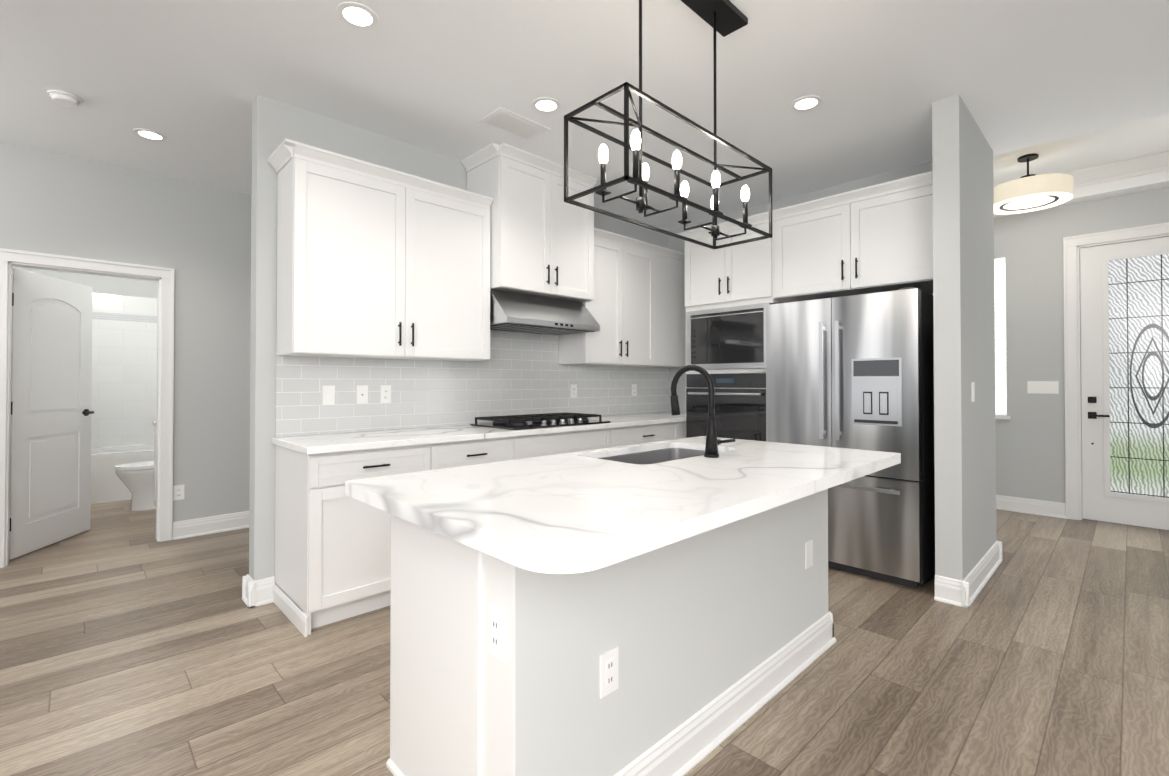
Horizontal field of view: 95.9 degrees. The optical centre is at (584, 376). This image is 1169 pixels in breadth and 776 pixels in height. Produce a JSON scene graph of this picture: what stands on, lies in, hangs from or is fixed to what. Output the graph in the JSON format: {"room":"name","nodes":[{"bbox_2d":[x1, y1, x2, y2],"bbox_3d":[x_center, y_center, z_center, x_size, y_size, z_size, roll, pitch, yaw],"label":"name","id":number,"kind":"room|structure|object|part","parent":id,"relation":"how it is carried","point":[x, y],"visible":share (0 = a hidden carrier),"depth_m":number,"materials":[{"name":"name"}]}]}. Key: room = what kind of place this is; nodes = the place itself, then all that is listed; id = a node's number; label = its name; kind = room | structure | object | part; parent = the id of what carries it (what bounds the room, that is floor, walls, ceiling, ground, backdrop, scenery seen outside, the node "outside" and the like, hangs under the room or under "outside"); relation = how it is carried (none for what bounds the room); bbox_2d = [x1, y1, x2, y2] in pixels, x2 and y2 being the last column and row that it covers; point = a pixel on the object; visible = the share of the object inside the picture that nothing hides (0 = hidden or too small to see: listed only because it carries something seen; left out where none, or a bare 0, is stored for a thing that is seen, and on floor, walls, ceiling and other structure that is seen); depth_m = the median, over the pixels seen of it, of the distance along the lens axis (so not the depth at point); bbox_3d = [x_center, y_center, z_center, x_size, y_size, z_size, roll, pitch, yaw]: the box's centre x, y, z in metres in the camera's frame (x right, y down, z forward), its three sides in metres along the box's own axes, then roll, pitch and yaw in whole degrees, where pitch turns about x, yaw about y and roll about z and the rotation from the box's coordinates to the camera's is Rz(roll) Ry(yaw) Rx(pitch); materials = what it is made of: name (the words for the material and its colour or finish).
{"room":"kitchen","nodes":[
{"label":"kitchen","id":0,"kind":"room"},
{"bbox_2d":[12,266,157,297],"bbox_3d":[-5.442,-0.123,5.982,1.760,2.830,0.120,1,-1,-44],"label":"wall","id":1,"kind":"structure","parent":0,"point":[99,284],"depth_m":5.97,"materials":[{"name":"grey paint"}]},
{"bbox_2d":[91,293,156,447],"bbox_3d":[-5.123,-0.047,5.649,1.518,1.770,0.799,1,-1,-44],"label":"wall tile","id":2,"kind":"structure","parent":1,"relation":"attached to","point":[124,371],"depth_m":6.04,"materials":[{"name":"tile"}]},
{"bbox_2d":[0,142,250,521],"bbox_3d":[-4.384,-0.153,3.099,7.500,2.830,0.120,1,-1,-44],"label":"wall","id":3,"kind":"structure","parent":0,"point":[196,237],"depth_m":4.19,"materials":[{"name":"grey paint"}]},
{"bbox_2d":[9,267,93,559],"bbox_3d":[-4.031,0.257,4.002,0.462,2.012,0.686,1,-1,-44],"label":"bathroom door","id":4,"kind":"structure","parent":3,"relation":"in","point":[50,440],"depth_m":3.95,"materials":[{"name":"white wood"}]},
{"bbox_2d":[173,485,183,500],"bbox_3d":[-3.192,0.913,4.149,0.070,0.116,0.006,1,-1,-44],"label":"outlet","id":5,"kind":"object","parent":3,"relation":"attached to","point":[178,492],"visible":1,"depth_m":4.14,"materials":[{"name":"white plastic"}]},
{"bbox_2d":[172,511,248,539],"bbox_3d":[-3.021,1.207,4.295,0.528,0.135,0.030,1,-1,-44],"label":"baseboard","id":6,"kind":"structure","parent":3,"relation":"attached to","point":[239,520],"depth_m":4.28,"materials":[{"name":"white wood"}]},
{"bbox_2d":[249,94,667,580],"bbox_3d":[-0.473,-0.141,4.301,3.860,2.830,0.120,1,-1,-44],"label":"wall","id":7,"kind":"structure","parent":0,"point":[275,123],"depth_m":2.98,"materials":[{"name":"grey paint"}]},
{"bbox_2d":[241,574,274,606],"bbox_3d":[-1.187,1.200,3.688,2.060,0.135,0.050,1,-1,-44],"label":"baseboard","id":8,"kind":"structure","parent":7,"relation":"attached to","point":[256,591],"depth_m":2.93,"materials":[{"name":"white wood"}]},
{"bbox_2d":[275,330,667,436],"bbox_3d":[-0.436,-0.119,4.247,3.637,0.950,0.007,1,-1,-44],"label":"tile backsplash","id":9,"kind":"structure","parent":7,"relation":"attached to","point":[519,373],"depth_m":3.79,"materials":[{"name":"white tile"}]},
{"bbox_2d":[322,386,334,404],"bbox_3d":[-1.538,0.112,3.171,0.070,0.116,0.007,1,-1,-44],"label":"light switch","id":10,"kind":"object","parent":9,"relation":"attached to","point":[328,395],"depth_m":3.17,"materials":[{"name":"white plastic"}]},
{"bbox_2d":[356,385,367,403],"bbox_3d":[-1.394,0.114,3.309,0.070,0.116,0.006,1,-1,-44],"label":"outlet","id":11,"kind":"object","parent":9,"relation":"attached to","point":[361,390],"depth_m":3.31,"materials":[{"name":"white plastic"}]},
{"bbox_2d":[380,385,390,402],"bbox_3d":[-1.286,0.115,3.413,0.070,0.116,0.006,1,-1,-44],"label":"outlet","id":12,"kind":"object","parent":9,"relation":"attached to","point":[385,390],"depth_m":3.41,"materials":[{"name":"white plastic"}]},
{"bbox_2d":[571,384,576,397],"bbox_3d":[-0.092,0.127,4.566,0.070,0.116,0.006,1,-1,-44],"label":"outlet","id":13,"kind":"object","parent":9,"relation":"attached to","point":[573,386],"depth_m":4.56,"materials":[{"name":"white plastic"}]},
{"bbox_2d":[632,384,636,395],"bbox_3d":[0.484,0.133,5.121,0.070,0.116,0.006,1,-1,-44],"label":"outlet","id":14,"kind":"object","parent":9,"relation":"attached to","point":[634,386],"depth_m":5.12,"materials":[{"name":"white plastic"}]},
{"bbox_2d":[268,138,685,367],"bbox_3d":[-0.294,-0.833,4.071,3.687,1.450,0.452,1,-1,-44],"label":"upper cabinet","id":15,"kind":"object","parent":7,"relation":"attached to","point":[377,261],"visible":0.98,"depth_m":3.40,"materials":[{"name":"white wood"}]},
{"bbox_2d":[490,290,599,335],"bbox_3d":[-0.365,-0.471,3.970,0.884,0.252,0.494,1,-1,-44],"label":"under-cabinet range hood","id":16,"kind":"object","parent":15,"relation":"attached to","point":[514,312],"visible":0.9,"depth_m":3.80,"materials":[{"name":"silver metal"}]},
{"bbox_2d":[0,500,1168,775],"bbox_3d":[-0.562,1.299,1.894,11.350,0.100,12.800,1,-1,-44],"label":"floor","id":17,"kind":"structure","parent":0,"point":[130,644],"depth_m":2.23,"materials":[{"name":"brown wood"}]},
{"bbox_2d":[91,444,153,503],"bbox_3d":[-5.133,1.038,5.648,1.494,0.500,0.747,1,-1,-44],"label":"bathtub","id":18,"kind":"object","parent":17,"relation":"on","point":[108,484],"visible":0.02,"depth_m":5.42,"materials":[{"name":"white ceramic"}]},
{"bbox_2d":[115,461,155,510],"bbox_3d":[-4.173,0.881,5.223,0.717,0.805,0.460,1,-1,-44],"label":"toilet","id":19,"kind":"object","parent":17,"relation":"on","point":[137,478],"visible":0.29,"depth_m":5.03,"materials":[{"name":"white ceramic"}]},
{"bbox_2d":[153,421,155,507],"bbox_3d":[-3.480,0.841,4.676,0.487,0.875,0.790,1,-1,-44],"label":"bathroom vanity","id":20,"kind":"object","parent":17,"relation":"on","point":[154,423],"visible":0.02,"depth_m":4.74,"materials":[{"name":"white wood"}]},
{"bbox_2d":[273,421,685,636],"bbox_3d":[-0.225,0.831,4.009,3.649,0.880,0.625,1,-1,-44],"label":"base cabinet","id":21,"kind":"object","parent":17,"relation":"on","point":[332,552],"visible":0.44,"depth_m":2.75,"materials":[{"name":"white wood"}]},
{"bbox_2d":[272,412,685,454],"bbox_3d":[-0.225,0.372,4.008,3.657,0.035,0.632,1,-1,-44],"label":"countertop","id":22,"kind":"structure","parent":21,"relation":"on","point":[327,443],"depth_m":3.14,"materials":[{"name":"stone"}]},
{"bbox_2d":[470,412,609,429],"bbox_3d":[-0.310,0.322,3.904,0.910,0.059,0.520,1,-1,-44],"label":"gas cooktop","id":23,"kind":"object","parent":22,"relation":"in","point":[522,422],"visible":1,"depth_m":3.76,"materials":[{"name":"black metal"}]},
{"bbox_2d":[386,448,835,775],"bbox_3d":[0.357,0.802,2.021,1.898,0.896,0.899,1,-1,-44],"label":"kitchen island","id":24,"kind":"object","parent":17,"relation":"on","point":[717,636],"visible":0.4,"depth_m":1.55,"materials":[{"name":"white"}]},
{"bbox_2d":[488,604,505,661],"bbox_3d":[-0.215,0.623,1.283,0.006,0.116,0.070,1,-1,-44],"label":"outlet","id":25,"kind":"object","parent":24,"relation":"attached to","point":[496,617],"depth_m":1.28,"materials":[{"name":"white plastic"}]},
{"bbox_2d":[600,646,618,698],"bbox_3d":[0.069,0.815,1.453,0.070,0.116,0.006,1,-1,-44],"label":"outlet","id":26,"kind":"object","parent":24,"relation":"attached to","point":[609,671],"depth_m":1.45,"materials":[{"name":"white plastic"}]},
{"bbox_2d":[345,436,900,573],"bbox_3d":[0.309,0.345,1.937,1.950,0.040,1.000,1,-1,-44],"label":"island countertop","id":27,"kind":"structure","parent":24,"relation":"on","point":[576,512],"depth_m":1.44,"materials":[{"name":"stone"}]},
{"bbox_2d":[670,365,735,457],"bbox_3d":[0.486,0.139,2.209,0.098,0.377,0.275,1,-1,-44],"label":"gooseneck faucet","id":28,"kind":"object","parent":27,"relation":"on","point":[713,442],"visible":1,"depth_m":2.14,"materials":[{"name":"black metal"}]},
{"bbox_2d":[805,540,812,568],"bbox_3d":[1.004,0.794,2.357,0.070,0.116,0.005,1,-1,-44],"label":"outlet","id":29,"kind":"object","parent":24,"relation":"attached to","point":[808,545],"depth_m":2.35,"materials":[{"name":"white plastic"}]},
{"bbox_2d":[678,171,932,440],"bbox_3d":[1.730,0.002,4.142,0.663,2.540,1.985,1,-1,-44],"label":"kitchen cabinet","id":30,"kind":"object","parent":17,"relation":"on","point":[876,243],"depth_m":3.91,"materials":[{"name":"white wood"}]},
{"bbox_3d":[1.151,0.264,4.327,0.091,0.576,0.766,1,-1,-44],"label":"built-in wall oven","id":31,"kind":"part","parent":30,"relation":"part of","materials":[{"name":"black glass"}]},
{"bbox_2d":[686,303,769,368],"bbox_3d":[1.170,-0.315,4.352,0.037,0.506,0.766,1,-1,-44],"label":"built-in microwave","id":32,"kind":"object","parent":30,"relation":"in","point":[734,337],"visible":0.9,"depth_m":4.32,"materials":[{"name":"grey"}]},
{"bbox_2d":[766,287,934,588],"bbox_3d":[1.910,0.372,3.691,0.910,1.792,0.942,1,-1,-44],"label":"refrigerator","id":33,"kind":"object","parent":17,"relation":"on","point":[853,372],"visible":0.79,"depth_m":3.28,"materials":[{"name":"grey metal"}]},
{"bbox_2d":[0,0,1168,228],"bbox_3d":[-0.562,-1.621,1.924,11.350,0.080,12.800,1,-1,-44],"label":"ceiling","id":34,"kind":"structure","parent":0,"point":[190,80],"depth_m":2.77,"materials":[{"name":"white paint"}]},
{"bbox_2d":[47,89,81,107],"bbox_3d":[-2.909,-1.550,2.952,0.140,0.039,0.140,1,-1,-44],"label":"smoke detector","id":35,"kind":"object","parent":34,"relation":"attached to","point":[64,98],"visible":1,"depth_m":2.92,"materials":[{"name":"white plastic"}]},
{"bbox_2d":[133,128,166,140],"bbox_3d":[-2.809,-1.562,3.410,0.170,0.006,0.170,1,-1,-44],"label":"recessed light","id":36,"kind":"object","parent":34,"relation":"in","point":[148,134],"visible":1,"depth_m":3.40,"materials":[{"name":"white"}]},
{"bbox_2d":[336,2,378,29],"bbox_3d":[-0.990,-1.573,2.303,0.170,0.006,0.170,1,-1,-44],"label":"recessed light","id":37,"kind":"object","parent":34,"relation":"in","point":[357,15],"visible":1,"depth_m":2.30,"materials":[{"name":"white"}]},
{"bbox_2d":[479,107,549,140],"bbox_3d":[-0.431,-1.561,3.279,0.380,0.010,0.230,1,-1,-44],"label":"ceiling vent","id":38,"kind":"object","parent":34,"relation":"in","point":[512,123],"visible":1,"depth_m":3.26,"materials":[{"name":"white metal"}]},
{"bbox_2d":[532,97,560,112],"bbox_3d":[-0.220,-1.566,3.045,0.170,0.006,0.170,1,-1,-44],"label":"recessed light","id":39,"kind":"object","parent":34,"relation":"in","point":[546,105],"visible":1,"depth_m":3.04,"materials":[{"name":"white"}]},
{"bbox_2d":[564,0,771,248],"bbox_3d":[0.371,-1.082,2.061,0.950,0.992,0.290,1,-1,-44],"label":"pendant chandelier","id":40,"kind":"object","parent":34,"relation":"hanging from","point":[723,18],"visible":1,"depth_m":1.98,"materials":[{"name":"black metal"}]},
{"bbox_2d":[790,95,821,111],"bbox_3d":[1.272,-1.566,3.026,0.170,0.006,0.170,1,-1,-44],"label":"recessed light","id":41,"kind":"object","parent":34,"relation":"in","point":[806,103],"visible":1,"depth_m":3.02,"materials":[{"name":"white"}]},
{"bbox_2d":[668,161,932,412],"bbox_3d":[1.811,-0.138,4.627,0.120,2.830,2.582,1,-1,-44],"label":"wall","id":42,"kind":"structure","parent":0,"point":[676,244],"depth_m":4.62,"materials":[{"name":"grey paint"}]},
{"bbox_2d":[932,94,995,580],"bbox_3d":[2.416,-0.151,3.328,1.053,2.830,0.128,1,-1,-44],"label":"wall","id":43,"kind":"structure","parent":0,"point":[964,348],"depth_m":3.00,"materials":[{"name":"grey paint"}]},
{"bbox_2d":[971,382,974,401],"bbox_3d":[2.302,0.092,3.121,0.070,0.116,0.007,1,-1,-44],"label":"light switch","id":44,"kind":"object","parent":43,"relation":"attached to","point":[973,391],"visible":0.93,"depth_m":3.11,"materials":[{"name":"white plastic"}]},
{"bbox_2d":[952,540,1002,608],"bbox_3d":[2.446,1.196,3.247,1.063,0.135,0.050,1,-1,-44],"label":"baseboard","id":45,"kind":"structure","parent":43,"relation":"attached to","point":[965,592],"depth_m":3.09,"materials":[{"name":"white wood"}]},
{"bbox_2d":[993,113,1168,188],"bbox_3d":[3.535,-1.732,4.210,1.780,0.190,2.200,1,-1,-44],"label":"ceiling","id":46,"kind":"structure","parent":0,"point":[1137,148],"depth_m":4.20,"materials":[{"name":"white paint"}]},
{"bbox_2d":[994,153,1072,213],"bbox_3d":[3.564,-1.576,4.236,0.530,0.379,0.530,1,-1,-44],"label":"ceiling lamp","id":47,"kind":"object","parent":46,"relation":"hanging from","point":[1028,192],"visible":0.94,"depth_m":4.11,"materials":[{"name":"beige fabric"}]},
{"bbox_2d":[994,187,1168,502],"bbox_3d":[5.545,-0.298,3.646,0.150,3.130,6.820,1,-1,-44],"label":"wall","id":48,"kind":"structure","parent":0,"point":[1030,443],"depth_m":4.90,"materials":[{"name":"grey paint"}]},
{"bbox_2d":[994,257,1006,414],"bbox_3d":[3.800,-0.389,5.452,0.105,1.526,0.896,1,-1,-44],"label":"window","id":49,"kind":"structure","parent":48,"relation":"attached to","point":[1000,333],"depth_m":5.15,"materials":[{"name":"white"}]},
{"bbox_2d":[996,495,1065,518],"bbox_3d":[3.782,1.217,5.329,0.030,0.135,1.608,1,-1,-44],"label":"baseboard","id":50,"kind":"structure","parent":48,"relation":"attached to","point":[1008,503],"depth_m":4.92,"materials":[{"name":"white wood"}]},
{"bbox_2d":[1027,381,1058,393],"bbox_3d":[4.241,0.102,4.879,0.007,0.112,0.218,1,-1,-44],"label":"light switch","id":51,"kind":"object","parent":48,"relation":"attached to","point":[1042,387],"visible":1,"depth_m":4.87,"materials":[{"name":"white plastic"}]},
{"bbox_2d":[1080,237,1168,529],"bbox_3d":[4.742,0.055,4.396,0.099,2.416,0.876,1,-1,-44],"label":"front door","id":52,"kind":"structure","parent":48,"relation":"in","point":[1124,303],"depth_m":4.52,"materials":[{"name":"white"}]}
]}

